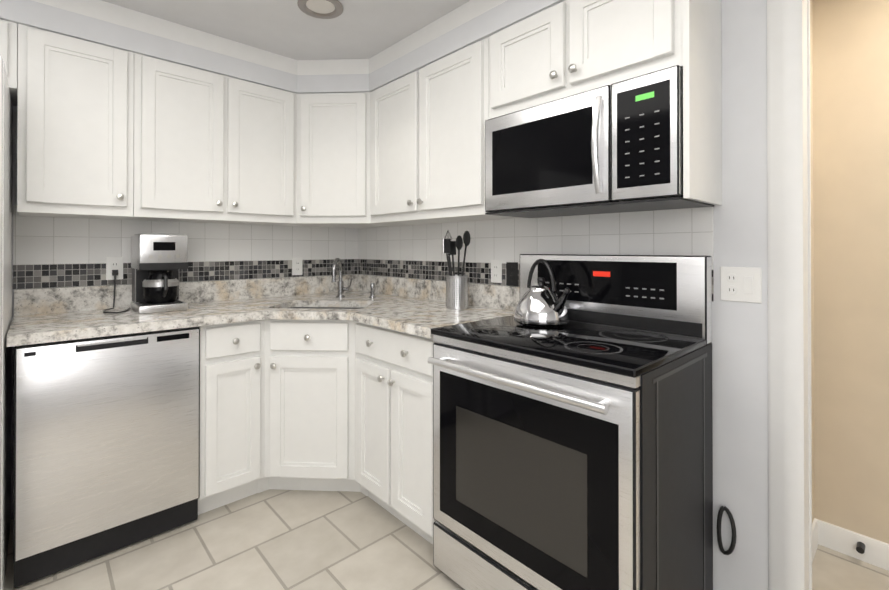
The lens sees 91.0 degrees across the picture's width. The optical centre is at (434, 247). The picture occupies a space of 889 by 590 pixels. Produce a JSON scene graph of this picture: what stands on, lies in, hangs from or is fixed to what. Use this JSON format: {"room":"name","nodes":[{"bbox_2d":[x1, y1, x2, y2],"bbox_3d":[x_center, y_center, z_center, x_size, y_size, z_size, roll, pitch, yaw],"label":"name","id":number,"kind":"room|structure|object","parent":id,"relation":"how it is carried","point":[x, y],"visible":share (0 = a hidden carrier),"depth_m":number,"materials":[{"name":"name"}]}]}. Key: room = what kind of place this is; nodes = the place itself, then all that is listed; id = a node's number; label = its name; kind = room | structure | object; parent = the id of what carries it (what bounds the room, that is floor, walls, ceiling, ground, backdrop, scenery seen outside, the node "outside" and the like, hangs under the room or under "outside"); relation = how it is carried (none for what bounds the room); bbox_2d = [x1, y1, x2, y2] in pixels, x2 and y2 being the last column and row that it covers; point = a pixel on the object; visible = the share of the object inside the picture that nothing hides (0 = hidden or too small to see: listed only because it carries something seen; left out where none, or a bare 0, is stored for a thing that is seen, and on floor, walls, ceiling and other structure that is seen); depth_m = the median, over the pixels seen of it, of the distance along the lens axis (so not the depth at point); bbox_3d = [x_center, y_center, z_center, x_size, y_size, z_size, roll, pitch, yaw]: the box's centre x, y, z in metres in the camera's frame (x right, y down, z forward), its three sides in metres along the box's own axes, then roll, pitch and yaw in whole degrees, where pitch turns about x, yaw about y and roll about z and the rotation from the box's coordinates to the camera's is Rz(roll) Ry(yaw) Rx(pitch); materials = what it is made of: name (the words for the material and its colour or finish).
{"room":"kitchen","nodes":[
{"label":"kitchen","id":0,"kind":"room"},
{"bbox_2d":[11,106,352,519],"bbox_3d":[-1.963,0.065,1.983,3.940,2.310,0.120,0,0,-42],"label":"wall","id":1,"kind":"structure","parent":0,"point":[14,188],"depth_m":1.97,"materials":[{"name":"paint"}]},
{"bbox_2d":[0,19,23,101],"bbox_3d":[-1.959,-0.770,1.689,0.510,0.263,0.323,0,0,-42],"label":"upper cabinet","id":2,"kind":"object","parent":1,"relation":"attached to","point":[11,35],"depth_m":1.75,"materials":[{"name":"white wood"}]},
{"bbox_2d":[12,25,131,219],"bbox_3d":[-1.625,-0.521,1.991,0.389,0.758,0.323,0,0,-42],"label":"upper cabinet","id":3,"kind":"object","parent":1,"relation":"attached to","point":[105,132],"depth_m":1.87,"materials":[{"name":"white wood"}]},
{"bbox_2d":[13,205,356,288],"bbox_3d":[-1.225,0.001,2.567,1.800,0.379,0.006,0,0,-42],"label":"tile backsplash","id":4,"kind":"structure","parent":1,"relation":"attached to","point":[52,252],"depth_m":2.43,"materials":[{"name":"tile"}]},
{"bbox_2d":[106,257,122,279],"bbox_3d":[-1.612,0.106,2.206,0.070,0.115,0.008,0,0,-42],"label":"electrical outlet","id":5,"kind":"object","parent":4,"relation":"attached to","point":[114,263],"visible":0.83,"depth_m":2.20,"materials":[{"name":"white plastic"}]},
{"bbox_2d":[292,257,302,274],"bbox_3d":[-0.894,0.124,2.857,0.070,0.115,0.008,0,0,-42],"label":"electrical outlet","id":6,"kind":"object","parent":4,"relation":"attached to","point":[296,266],"visible":1,"depth_m":2.85,"materials":[{"name":"white plastic"}]},
{"bbox_2d":[132,52,311,226],"bbox_3d":[-1.154,-0.519,2.385,0.839,0.758,0.371,0,0,-42],"label":"upper cabinet","id":7,"kind":"object","parent":1,"relation":"attached to","point":[208,147],"depth_m":2.23,"materials":[{"name":"white wood"}]},
{"bbox_2d":[300,92,379,228],"bbox_3d":[-0.573,-0.518,2.751,0.608,0.758,0.608,0,0,-42],"label":"upper cabinet","id":8,"kind":"object","parent":1,"relation":"attached to","point":[329,122],"depth_m":2.53,"materials":[{"name":"white wood"}]},
{"bbox_2d":[102,0,469,59],"bbox_3d":[-0.233,-1.126,0.574,4.605,0.060,4.540,0,0,-42],"label":"ceiling","id":9,"kind":"structure","parent":0,"point":[361,29],"depth_m":2.12,"materials":[{"name":"paint"}]},
{"bbox_2d":[0,0,564,93],"bbox_3d":[-0.778,-0.998,1.439,2.679,0.188,2.283,0,0,-42],"label":"soffit","id":10,"kind":"structure","parent":9,"relation":"attached to","point":[486,24],"depth_m":2.05,"materials":[{"name":"paint"}]},
{"bbox_2d":[297,0,342,18],"bbox_3d":[-0.513,-1.085,1.973,0.200,0.008,0.200,0,0,-42],"label":"recessed light","id":11,"kind":"object","parent":9,"relation":"in","point":[320,9],"visible":1,"depth_m":1.98,"materials":[{"name":"silver metal"}]},
{"bbox_2d":[4,489,888,589],"bbox_3d":[-0.233,1.244,0.564,4.605,0.060,4.540,0,0,-42],"label":"floor","id":12,"kind":"structure","parent":0,"point":[272,539],"depth_m":1.72,"materials":[{"name":"tile"}]},
{"bbox_2d":[0,54,12,589],"bbox_3d":[-1.926,0.297,1.351,0.868,1.840,0.806,0,0,-42],"label":"fridge","id":13,"kind":"object","parent":12,"relation":"on","point":[6,147],"visible":0.96,"depth_m":1.55,"materials":[{"name":"black metal"}]},
{"bbox_2d":[13,327,199,587],"bbox_3d":[-1.448,0.778,1.942,0.590,0.860,0.608,0,0,-42],"label":"dishwasher","id":14,"kind":"object","parent":12,"relation":"on","point":[106,444],"visible":0.92,"depth_m":1.69,"materials":[{"name":"silver metal"}]},
{"bbox_2d":[198,321,253,514],"bbox_3d":[-1.086,0.783,2.244,0.343,0.876,0.661,0,0,-42],"label":"base cabinet","id":15,"kind":"object","parent":12,"relation":"on","point":[226,350],"depth_m":2.01,"materials":[{"name":"white wood"}]},
{"bbox_2d":[254,319,341,493],"bbox_3d":[-0.608,0.785,2.508,0.978,0.876,0.912,0,0,-42],"label":"base cabinet","id":16,"kind":"object","parent":12,"relation":"on","point":[328,405],"depth_m":2.11,"materials":[{"name":"white wood"}]},
{"bbox_2d":[7,274,519,346],"bbox_3d":[-0.717,0.266,2.015,1.804,0.153,1.502,0,0,-42],"label":"countertop","id":17,"kind":"structure","parent":16,"relation":"on","point":[417,307],"depth_m":2.12,"materials":[{"name":"stone"}]},
{"bbox_2d":[131,233,187,313],"bbox_3d":[-1.342,0.119,2.139,0.200,0.371,0.293,0,0,-42],"label":"coffee maker","id":18,"kind":"object","parent":17,"relation":"on","point":[159,261],"visible":1,"depth_m":2.07,"materials":[{"name":"silver metal"}]},
{"bbox_2d":[103,270,129,313],"bbox_3d":[-1.530,0.208,2.106,0.115,0.192,0.249,0,0,-42],"label":"cord","id":19,"kind":"object","parent":18,"relation":"attached to","point":[114,273],"visible":1,"depth_m":2.18,"materials":[{"name":"black plastic"}]},
{"bbox_2d":[290,307,360,308],"bbox_3d":[-0.593,0.433,2.353,0.550,0.176,0.380,0,0,3],"label":"sink","id":20,"kind":"object","parent":17,"relation":"in","point":[330,307],"visible":0.12,"depth_m":2.52,"materials":[{"name":"metal"}]},
{"bbox_2d":[332,258,351,297],"bbox_3d":[-0.570,0.184,2.637,0.172,0.246,0.146,0,0,-42],"label":"faucet","id":21,"kind":"object","parent":17,"relation":"on","point":[341,289],"visible":1,"depth_m":2.67,"materials":[{"name":"grey metal"}]},
{"bbox_2d":[369,283,375,297],"bbox_3d":[-0.376,0.262,2.665,0.040,0.090,0.040,0,0,-42],"label":"sprayer","id":22,"kind":"object","parent":17,"relation":"on","point":[372,287],"visible":1,"depth_m":2.65,"materials":[{"name":"grey metal"}]},
{"bbox_2d":[443,231,470,308],"bbox_3d":[0.117,0.107,2.203,0.160,0.396,0.146,0,0,-42],"label":"utensil crock","id":23,"kind":"object","parent":17,"relation":"on","point":[457,291],"visible":1,"depth_m":2.17,"materials":[{"name":"silver metal"}]},
{"bbox_2d":[342,320,435,544],"bbox_3d":[-0.009,0.783,2.082,0.662,0.876,0.651,0,0,-42],"label":"base cabinet","id":24,"kind":"object","parent":12,"relation":"on","point":[387,375],"depth_m":1.88,"materials":[{"name":"white wood"}]},
{"bbox_2d":[427,254,712,589],"bbox_3d":[0.442,0.621,1.535,0.664,1.186,0.758,0,0,-42],"label":"stove","id":25,"kind":"object","parent":12,"relation":"on","point":[575,452],"visible":0.85,"depth_m":1.34,"materials":[{"name":"silver metal"}]},
{"bbox_2d":[514,259,569,325],"bbox_3d":[0.450,0.174,1.755,0.218,0.258,0.266,0,0,-42],"label":"kettle","id":26,"kind":"object","parent":25,"relation":"on","point":[540,304],"visible":1,"depth_m":1.70,"materials":[{"name":"silver metal"}]},
{"bbox_2d":[361,0,768,589],"bbox_3d":[0.936,0.063,1.628,0.120,2.310,4.300,0,0,-42],"label":"wall","id":27,"kind":"structure","parent":0,"point":[739,342],"depth_m":1.45,"materials":[{"name":"paint"}]},
{"bbox_2d":[32,0,506,74],"bbox_3d":[-0.479,-1.053,0.350,3.699,0.087,4.298,0,0,-42],"label":"crown molding","id":28,"kind":"structure","parent":27,"relation":"attached to","point":[170,30],"depth_m":2.17,"materials":[{"name":"white wood"}]},
{"bbox_2d":[360,39,521,226],"bbox_3d":[0.002,-0.520,2.293,0.371,0.758,0.941,0,0,-42],"label":"upper cabinet","id":29,"kind":"object","parent":27,"relation":"attached to","point":[422,132],"depth_m":2.14,"materials":[{"name":"white wood"}]},
{"bbox_2d":[357,207,713,301],"bbox_3d":[0.204,0.091,2.342,0.005,0.560,2.258,0,0,-42],"label":"tile backsplash","id":30,"kind":"structure","parent":27,"relation":"attached to","point":[407,251],"depth_m":2.10,"materials":[{"name":"tile"}]},
{"bbox_2d":[491,260,501,282],"bbox_3d":[0.313,0.121,2.211,0.008,0.115,0.070,0,0,-42],"label":"electrical outlet","id":31,"kind":"object","parent":30,"relation":"attached to","point":[496,271],"visible":1,"depth_m":2.21,"materials":[{"name":"white plastic"}]},
{"bbox_2d":[506,262,517,285],"bbox_3d":[0.380,0.131,2.136,0.008,0.115,0.070,0,0,-42],"label":"electrical outlet","id":32,"kind":"object","parent":30,"relation":"attached to","point":[511,273],"visible":1,"depth_m":2.13,"materials":[{"name":"plastic"}]},
{"bbox_2d":[484,0,719,123],"bbox_3d":[0.593,-0.722,1.678,0.323,0.360,0.760,0,0,-42],"label":"upper cabinet","id":33,"kind":"object","parent":27,"relation":"attached to","point":[567,48],"depth_m":1.49,"materials":[{"name":"white wood"}]},
{"bbox_2d":[485,65,713,217],"bbox_3d":[0.568,-0.339,1.654,0.384,0.399,0.754,0,0,-42],"label":"microwave","id":34,"kind":"object","parent":33,"relation":"attached to","point":[617,147],"visible":1,"depth_m":1.49,"materials":[{"name":"silver metal"}]},
{"bbox_2d":[717,506,735,554],"bbox_3d":[0.976,0.948,1.457,0.019,0.162,0.056,0,0,-42],"label":"loop","id":35,"kind":"object","parent":27,"relation":"attached to","point":[730,550],"visible":0.98,"depth_m":1.46,"materials":[{"name":"black plastic"}]},
{"bbox_2d":[720,267,761,302],"bbox_3d":[1.013,0.122,1.446,0.009,0.115,0.115,0,0,-42],"label":"switch plate","id":36,"kind":"object","parent":27,"relation":"attached to","point":[740,284],"visible":1,"depth_m":1.44,"materials":[{"name":"white plastic"}]},
{"bbox_2d":[767,0,811,589],"bbox_3d":[1.459,0.141,1.048,0.152,2.150,1.042,0,0,-42],"label":"door frame","id":37,"kind":"structure","parent":27,"relation":"attached to","point":[789,304],"depth_m":1.35,"materials":[{"name":"white wood"}]},
{"bbox_2d":[810,0,888,543],"bbox_3d":[2.009,0.061,1.029,0.665,2.310,1.970,0,0,-42],"label":"wall","id":38,"kind":"structure","parent":0,"point":[849,80],"depth_m":1.74,"materials":[{"name":"beige paint"}]},
{"bbox_2d":[812,518,888,570],"bbox_3d":[2.007,1.168,0.948,0.530,0.095,1.860,0,0,-42],"label":"baseboard","id":39,"kind":"structure","parent":38,"relation":"attached to","point":[838,539],"depth_m":1.73,"materials":[{"name":"white wood"}]},
{"bbox_2d":[856,542,864,553],"bbox_3d":[1.646,1.159,1.686,0.045,0.024,0.024,0,0,-42],"label":"doorstop","id":40,"kind":"object","parent":39,"relation":"attached to","point":[860,547],"visible":1,"depth_m":1.68,"materials":[{"name":"black plastic"}]}
]}

